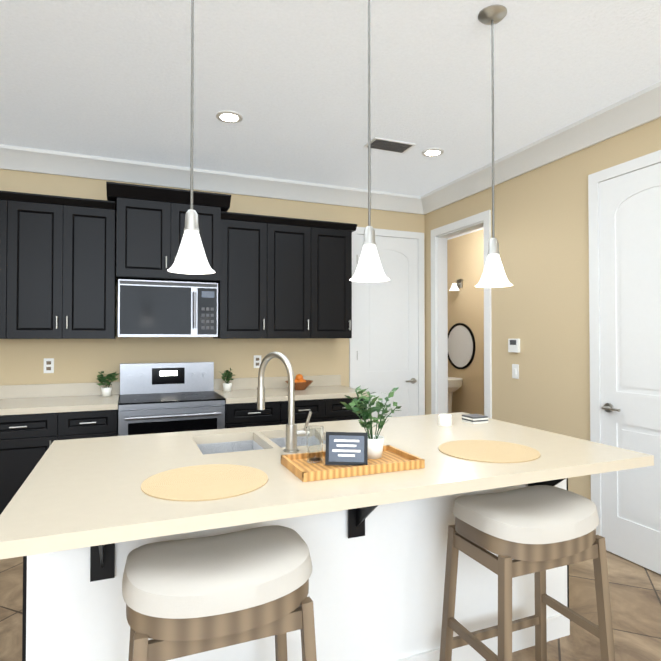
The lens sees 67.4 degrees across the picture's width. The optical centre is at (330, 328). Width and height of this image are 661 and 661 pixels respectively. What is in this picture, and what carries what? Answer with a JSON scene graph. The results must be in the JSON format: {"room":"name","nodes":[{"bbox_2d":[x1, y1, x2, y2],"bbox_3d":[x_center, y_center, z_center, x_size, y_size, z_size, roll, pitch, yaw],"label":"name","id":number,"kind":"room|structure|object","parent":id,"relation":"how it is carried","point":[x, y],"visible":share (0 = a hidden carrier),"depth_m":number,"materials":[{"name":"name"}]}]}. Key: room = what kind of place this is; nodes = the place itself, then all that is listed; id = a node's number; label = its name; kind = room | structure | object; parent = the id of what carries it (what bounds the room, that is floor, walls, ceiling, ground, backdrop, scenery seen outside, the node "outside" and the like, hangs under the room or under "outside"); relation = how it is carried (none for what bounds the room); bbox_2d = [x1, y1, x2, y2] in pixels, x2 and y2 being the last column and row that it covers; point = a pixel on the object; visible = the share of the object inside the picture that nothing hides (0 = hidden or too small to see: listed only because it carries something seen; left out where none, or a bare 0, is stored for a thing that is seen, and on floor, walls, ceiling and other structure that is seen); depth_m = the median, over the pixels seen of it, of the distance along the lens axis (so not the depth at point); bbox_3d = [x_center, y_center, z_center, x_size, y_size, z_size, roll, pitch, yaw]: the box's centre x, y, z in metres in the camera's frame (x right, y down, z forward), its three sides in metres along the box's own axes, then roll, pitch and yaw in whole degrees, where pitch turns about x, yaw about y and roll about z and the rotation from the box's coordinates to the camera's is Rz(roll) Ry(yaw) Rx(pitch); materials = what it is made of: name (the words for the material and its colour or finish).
{"room":"kitchen","nodes":[
{"label":"kitchen","id":0,"kind":"room"},
{"bbox_2d":[0,169,424,396],"bbox_3d":[-2.126,0.039,4.004,6.920,2.820,0.120,0,-1,-22],"label":"wall","id":1,"kind":"structure","parent":0,"point":[75,361],"depth_m":4.28,"materials":[{"name":"paint"}]},
{"bbox_2d":[0,190,19,338],"bbox_3d":[-2.677,-0.447,3.533,0.822,1.036,0.347,0,-1,-22],"label":"upper cabinet","id":2,"kind":"object","parent":1,"relation":"attached to","point":[9,201],"depth_m":3.51,"materials":[{"name":"black wood"}]},
{"bbox_2d":[44,358,53,372],"bbox_3d":[-2.213,0.290,3.894,0.070,0.115,0.008,0,-1,-22],"label":"electrical outlet","id":3,"kind":"object","parent":1,"relation":"attached to","point":[48,365],"visible":1,"depth_m":3.89,"materials":[{"name":"white plastic"}]},
{"bbox_2d":[20,192,115,338],"bbox_3d":[-2.057,-0.443,3.785,0.761,1.036,0.347,0,-1,-22],"label":"upper cabinet","id":4,"kind":"object","parent":1,"relation":"attached to","point":[57,267],"depth_m":3.65,"materials":[{"name":"black wood"}]},
{"bbox_2d":[106,181,230,282],"bbox_3d":[-1.303,-0.721,3.994,0.901,0.675,0.536,0,-1,-22],"label":"upper cabinet","id":5,"kind":"object","parent":1,"relation":"attached to","point":[150,227],"visible":0.79,"depth_m":3.78,"materials":[{"name":"black wood"}]},
{"bbox_2d":[118,279,217,336],"bbox_3d":[-1.318,-0.152,4.023,0.740,0.434,0.453,0,-1,-22],"label":"microwave","id":6,"kind":"object","parent":5,"relation":"attached to","point":[149,308],"visible":1,"depth_m":3.84,"materials":[{"name":"silver metal"}]},
{"bbox_2d":[0,375,339,398],"bbox_3d":[-2.141,0.483,3.913,4.830,0.100,0.020,0,-1,-22],"label":"backsplash","id":7,"kind":"structure","parent":1,"relation":"attached to","point":[33,391],"depth_m":4.00,"materials":[{"name":"beige stone"}]},
{"bbox_2d":[0,144,419,213],"bbox_3d":[-2.150,-1.297,3.884,6.570,0.150,0.120,0,-1,-22],"label":"crown molding","id":8,"kind":"structure","parent":1,"relation":"attached to","point":[15,158],"depth_m":4.26,"materials":[{"name":"white paint"}]},
{"bbox_2d":[254,355,260,367],"bbox_3d":[-0.666,0.299,4.523,0.070,0.115,0.008,0,-1,-22],"label":"electrical outlet","id":9,"kind":"object","parent":1,"relation":"attached to","point":[257,360],"visible":0.95,"depth_m":4.52,"materials":[{"name":"white plastic"}]},
{"bbox_2d":[213,211,356,338],"bbox_3d":[-0.397,-0.433,4.439,1.226,1.037,0.385,0,-1,-22],"label":"upper cabinet","id":10,"kind":"object","parent":1,"relation":"attached to","point":[283,277],"visible":0.98,"depth_m":4.27,"materials":[{"name":"black wood"}]},
{"bbox_2d":[349,227,424,414],"bbox_3d":[0.583,0.229,5.024,0.854,2.472,0.020,0,-1,-22],"label":"trim","id":11,"kind":"structure","parent":1,"relation":"attached to","point":[419,236],"depth_m":5.14,"materials":[{"name":"white paint"}]},
{"bbox_2d":[357,234,417,417],"bbox_3d":[0.591,0.260,4.999,0.707,2.392,0.072,0,-1,-22],"label":"back door","id":12,"kind":"structure","parent":1,"relation":"in","point":[387,337],"depth_m":5.04,"materials":[{"name":"white paint"}]},
{"bbox_2d":[0,550,660,660],"bbox_3d":[-0.789,1.480,2.787,8.500,0.100,12.200,0,-1,-22],"label":"floor","id":13,"kind":"structure","parent":0,"point":[635,594],"depth_m":2.48,"materials":[{"name":"tile"}]},
{"bbox_2d":[0,411,59,514],"bbox_3d":[-2.202,1.005,3.547,0.512,0.874,0.638,0,-1,-22],"label":"base cabinet","id":14,"kind":"object","parent":13,"relation":"on","point":[36,420],"depth_m":3.27,"materials":[{"name":"black wood"}]},
{"bbox_2d":[0,395,118,414],"bbox_3d":[-2.939,0.543,3.249,2.852,0.040,0.648,0,-1,-22],"label":"countertop","id":15,"kind":"structure","parent":14,"relation":"on","point":[46,402],"depth_m":3.50,"materials":[{"name":"beige stone"}]},
{"bbox_2d":[97,371,119,396],"bbox_3d":[-1.759,0.434,3.937,0.185,0.198,0.174,0,-1,-22],"label":"potted plant","id":16,"kind":"object","parent":15,"relation":"on","point":[106,391],"visible":1,"depth_m":3.90,"materials":[{"name":"green plant"}]},
{"bbox_2d":[60,407,118,439],"bbox_3d":[-1.822,1.007,3.701,0.432,0.874,0.638,0,-1,-22],"label":"base cabinet","id":17,"kind":"object","parent":13,"relation":"on","point":[93,422],"depth_m":3.43,"materials":[{"name":"black wood"}]},
{"bbox_2d":[118,362,224,435],"bbox_3d":[-1.250,0.864,3.879,0.746,1.163,0.707,0,-1,-22],"label":"range","id":18,"kind":"object","parent":13,"relation":"on","point":[154,398],"visible":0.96,"depth_m":3.75,"materials":[{"name":"silver metal"}]},
{"bbox_2d":[122,525,316,660],"bbox_3d":[-0.321,1.020,1.430,0.528,0.777,0.372,0,-1,-22],"label":"bar stool","id":19,"kind":"object","parent":13,"relation":"on","point":[185,597],"visible":1,"depth_m":1.31,"materials":[{"name":"grey wood"}]},
{"bbox_2d":[225,399,287,428],"bbox_3d":[-0.690,1.014,4.161,0.492,0.874,0.638,0,-1,-22],"label":"base cabinet","id":20,"kind":"object","parent":13,"relation":"on","point":[237,415],"depth_m":3.86,"materials":[{"name":"black wood"}]},
{"bbox_2d":[215,387,369,402],"bbox_3d":[-0.352,0.559,4.300,1.222,0.040,0.648,0,-1,-22],"label":"countertop","id":21,"kind":"structure","parent":20,"relation":"on","point":[245,393],"depth_m":4.12,"materials":[{"name":"beige stone"}]},
{"bbox_2d":[219,368,233,391],"bbox_3d":[-0.887,0.439,4.266,0.148,0.200,0.162,0,-1,-22],"label":"potted plant","id":22,"kind":"object","parent":21,"relation":"on","point":[227,386],"visible":1,"depth_m":4.25,"materials":[{"name":"green plant"}]},
{"bbox_2d":[285,374,312,389],"bbox_3d":[-0.277,0.471,4.413,0.250,0.139,0.250,0,-1,-22],"label":"fruit bowl","id":23,"kind":"object","parent":21,"relation":"on","point":[301,383],"visible":0.83,"depth_m":4.36,"materials":[{"name":"brown wood"}]},
{"bbox_2d":[22,436,632,660],"bbox_3d":[0.022,0.982,2.088,2.210,0.874,1.060,0,-1,-22],"label":"kitchen island","id":24,"kind":"object","parent":13,"relation":"on","point":[377,578],"depth_m":1.91,"materials":[{"name":"white paint"}]},
{"bbox_2d":[36,412,519,467],"bbox_3d":[-0.115,0.531,2.433,2.250,0.040,0.530,0,-1,-22],"label":"island countertop","id":25,"kind":"structure","parent":24,"relation":"on","point":[99,450],"depth_m":2.34,"materials":[{"name":"beige stone"}]},
{"bbox_2d":[196,436,267,451],"bbox_3d":[-0.448,0.640,2.220,0.303,0.210,0.398,0,-1,-22],"label":"sink","id":26,"kind":"object","parent":25,"relation":"in","point":[238,443],"depth_m":2.41,"materials":[{"name":"silver metal"}]},
{"bbox_2d":[260,432,325,447],"bbox_3d":[-0.147,0.642,2.343,0.303,0.210,0.398,0,-1,-22],"label":"sink","id":27,"kind":"object","parent":25,"relation":"in","point":[272,441],"depth_m":2.50,"materials":[{"name":"silver metal"}]},
{"bbox_2d":[438,414,451,425],"bbox_3d":[0.612,0.486,2.648,0.070,0.055,0.070,0,-1,-22],"label":"candle jar","id":28,"kind":"object","parent":25,"relation":"on","point":[444,419],"visible":1,"depth_m":2.62,"materials":[{"name":"ceramic"}]},
{"bbox_2d":[462,414,487,423],"bbox_3d":[0.799,0.497,2.745,0.100,0.035,0.100,0,-1,-22],"label":"coasters","id":29,"kind":"object","parent":25,"relation":"on","point":[474,418],"visible":1,"depth_m":2.71,"materials":[{"name":"ceramic"}]},
{"bbox_2d":[0,425,653,559],"bbox_3d":[0.114,0.522,1.868,2.250,0.040,0.690,0,-1,-22],"label":"island countertop","id":30,"kind":"structure","parent":24,"relation":"on","point":[69,507],"depth_m":1.57,"materials":[{"name":"beige stone"}]},
{"bbox_2d":[141,464,267,500],"bbox_3d":[-0.405,0.495,1.619,0.400,0.004,0.400,0,-1,-22],"label":"placemat","id":31,"kind":"object","parent":30,"relation":"on","point":[207,482],"visible":1,"depth_m":1.59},
{"bbox_2d":[257,352,311,452],"bbox_3d":[-0.200,0.301,2.127,0.182,0.408,0.244,0,-1,-22],"label":"faucet","id":32,"kind":"object","parent":30,"relation":"on","point":[292,433],"visible":1,"depth_m":2.04,"materials":[{"name":"silver metal"}]},
{"bbox_2d":[281,445,424,481],"bbox_3d":[0.076,0.485,1.815,0.460,0.030,0.260,0,-1,-22],"label":"serving tray","id":33,"kind":"object","parent":30,"relation":"on","point":[301,468],"visible":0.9,"depth_m":1.74,"materials":[{"name":"brown wood"}]},
{"bbox_2d":[306,426,323,462],"bbox_3d":[-0.057,0.425,1.827,0.066,0.125,0.066,0,-1,-22],"label":"tumbler","id":34,"kind":"object","parent":33,"relation":"on","point":[314,436],"visible":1,"depth_m":1.80,"materials":[{"name":"clear glass"}]},
{"bbox_2d":[325,432,367,465],"bbox_3d":[0.057,0.428,1.770,0.150,0.115,0.014,0,-13,6],"label":"table sign","id":35,"kind":"object","parent":33,"relation":"on","point":[347,448],"visible":0.96,"depth_m":1.76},
{"bbox_2d":[341,385,401,458],"bbox_3d":[0.150,0.354,1.913,0.224,0.271,0.169,0,-1,-22],"label":"potted plant","id":36,"kind":"object","parent":33,"relation":"on","point":[375,445],"visible":0.98,"depth_m":1.89,"materials":[{"name":"green plant"}]},
{"bbox_2d":[438,440,540,462],"bbox_3d":[0.651,0.502,2.048,0.400,0.004,0.400,0,-1,-22],"label":"placemat","id":37,"kind":"object","parent":30,"relation":"on","point":[489,451],"visible":0.96,"depth_m":2.02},
{"bbox_2d":[295,395,367,423],"bbox_3d":[-0.191,1.017,4.364,0.832,0.874,0.638,0,-1,-22],"label":"base cabinet","id":38,"kind":"object","parent":13,"relation":"on","point":[330,409],"depth_m":4.09,"materials":[{"name":"black wood"}]},
{"bbox_2d":[448,377,462,412],"bbox_3d":[1.575,1.094,6.937,0.540,0.800,0.540,0,-1,-22],"label":"pedestal sink","id":39,"kind":"object","parent":13,"relation":"on","point":[454,384],"visible":0.27,"depth_m":6.79,"materials":[{"name":"ceramic"}]},
{"bbox_2d":[439,485,614,660],"bbox_3d":[0.732,1.026,1.868,0.528,0.777,0.372,0,-1,-22],"label":"bar stool","id":40,"kind":"object","parent":13,"relation":"on","point":[538,531],"visible":1,"depth_m":1.79,"materials":[{"name":"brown wood"}]},
{"bbox_2d":[0,0,660,239],"bbox_3d":[-0.789,-1.440,2.832,8.500,0.100,12.200,0,-1,-22],"label":"ceiling","id":41,"kind":"structure","parent":0,"point":[287,80],"depth_m":2.77,"materials":[{"name":"white paint"}]},
{"bbox_2d":[167,0,214,273],"bbox_3d":[-0.476,-0.802,1.708,0.160,1.210,0.160,0,-1,-22],"label":"pendant light","id":42,"kind":"object","parent":41,"relation":"hanging from","point":[191,258],"visible":1,"depth_m":1.68,"materials":[{"name":"white glass"}]},
{"bbox_2d":[216,111,242,122],"bbox_3d":[-0.659,-1.378,3.229,0.170,0.009,0.170,0,-1,-22],"label":"recessed light","id":43,"kind":"object","parent":41,"relation":"in","point":[229,116],"visible":1,"depth_m":3.22,"materials":[{"name":"white paint"}]},
{"bbox_2d":[350,0,389,281],"bbox_3d":[0.154,-0.798,1.964,0.160,1.210,0.160,0,-1,-22],"label":"pendant light","id":44,"kind":"object","parent":41,"relation":"hanging from","point":[369,268],"visible":1,"depth_m":1.94,"materials":[{"name":"white glass"}]},
{"bbox_2d":[364,137,415,152],"bbox_3d":[0.442,-1.370,3.708,0.340,0.011,0.180,0,-1,-22],"label":"ceiling vent","id":45,"kind":"object","parent":41,"relation":"in","point":[389,145],"visible":0.92,"depth_m":3.69,"materials":[{"name":"grey metal"}]},
{"bbox_2d":[422,148,443,156],"bbox_3d":[0.794,-1.369,3.852,0.170,0.009,0.170,0,-1,-22],"label":"recessed light","id":46,"kind":"object","parent":41,"relation":"in","point":[431,152],"visible":1,"depth_m":3.85,"materials":[{"name":"white paint"}]},
{"bbox_2d":[475,5,512,287],"bbox_3d":[0.719,-0.794,2.193,0.160,1.210,0.160,0,-1,-22],"label":"pendant light","id":47,"kind":"object","parent":41,"relation":"hanging from","point":[493,275],"visible":1,"depth_m":2.17,"materials":[{"name":"white glass"}]},
{"bbox_2d":[447,229,483,414],"bbox_3d":[1.900,0.086,7.085,0.100,2.820,6.100,0,-1,-22],"label":"wall","id":48,"kind":"structure","parent":0,"point":[465,258],"depth_m":6.85,"materials":[{"name":"paint"}]},
{"bbox_2d":[449,279,462,290],"bbox_3d":[1.772,-0.624,7.044,0.175,0.160,0.150,0,-1,-22],"label":"sconce","id":49,"kind":"object","parent":48,"relation":"attached to","point":[457,285],"visible":1,"depth_m":7.02,"materials":[{"name":"white glass"}]},
{"bbox_2d":[448,323,475,368],"bbox_3d":[1.843,0.246,7.059,0.020,0.660,0.660,0,-1,-22],"label":"mirror","id":50,"kind":"object","parent":48,"relation":"attached to","point":[461,346],"visible":0.85,"depth_m":7.03,"materials":[{"name":"black metal"}]},
{"bbox_2d":[425,118,660,574],"bbox_3d":[2.486,0.003,1.684,0.120,2.820,7.650,0,-1,-22],"label":"wall","id":51,"kind":"structure","parent":0,"point":[540,308],"depth_m":3.70,"materials":[{"name":"paint"}]},
{"bbox_2d":[431,210,491,418],"bbox_3d":[1.260,0.222,4.675,0.141,2.475,0.890,0,-1,-22],"label":"trim","id":52,"kind":"structure","parent":51,"relation":"attached to","point":[439,339],"depth_m":5.00,"materials":[{"name":"white paint"}]},
{"bbox_2d":[508,339,519,352],"bbox_3d":[1.474,0.133,3.980,0.024,0.110,0.110,0,-1,-22],"label":"thermostat","id":53,"kind":"object","parent":51,"relation":"attached to","point":[513,345],"visible":0.96,"depth_m":3.96,"materials":[{"name":"white plastic"}]},
{"bbox_2d":[512,364,518,378],"bbox_3d":[1.481,0.341,3.975,0.012,0.115,0.070,0,-1,-22],"label":"light switch","id":54,"kind":"object","parent":51,"relation":"attached to","point":[515,371],"visible":1,"depth_m":3.97,"materials":[{"name":"white plastic"}]},
{"bbox_2d":[416,81,660,214],"bbox_3d":[2.373,-1.332,1.659,0.121,0.150,7.650,0,-1,-22],"label":"crown molding","id":55,"kind":"structure","parent":51,"relation":"attached to","point":[638,109],"depth_m":3.50,"materials":[{"name":"white paint"}]},
{"bbox_2d":[588,150,660,535],"bbox_3d":[1.904,0.196,2.923,0.020,2.472,0.854,0,-1,-22],"label":"trim","id":56,"kind":"structure","parent":51,"relation":"attached to","point":[638,163],"depth_m":3.27,"materials":[{"name":"white paint"}]},
{"bbox_2d":[599,163,660,573],"bbox_3d":[1.881,0.228,2.912,0.072,2.392,0.707,0,-1,-22],"label":"door","id":57,"kind":"structure","parent":51,"relation":"in","point":[630,270],"depth_m":3.04,"materials":[{"name":"white paint"}]}
]}

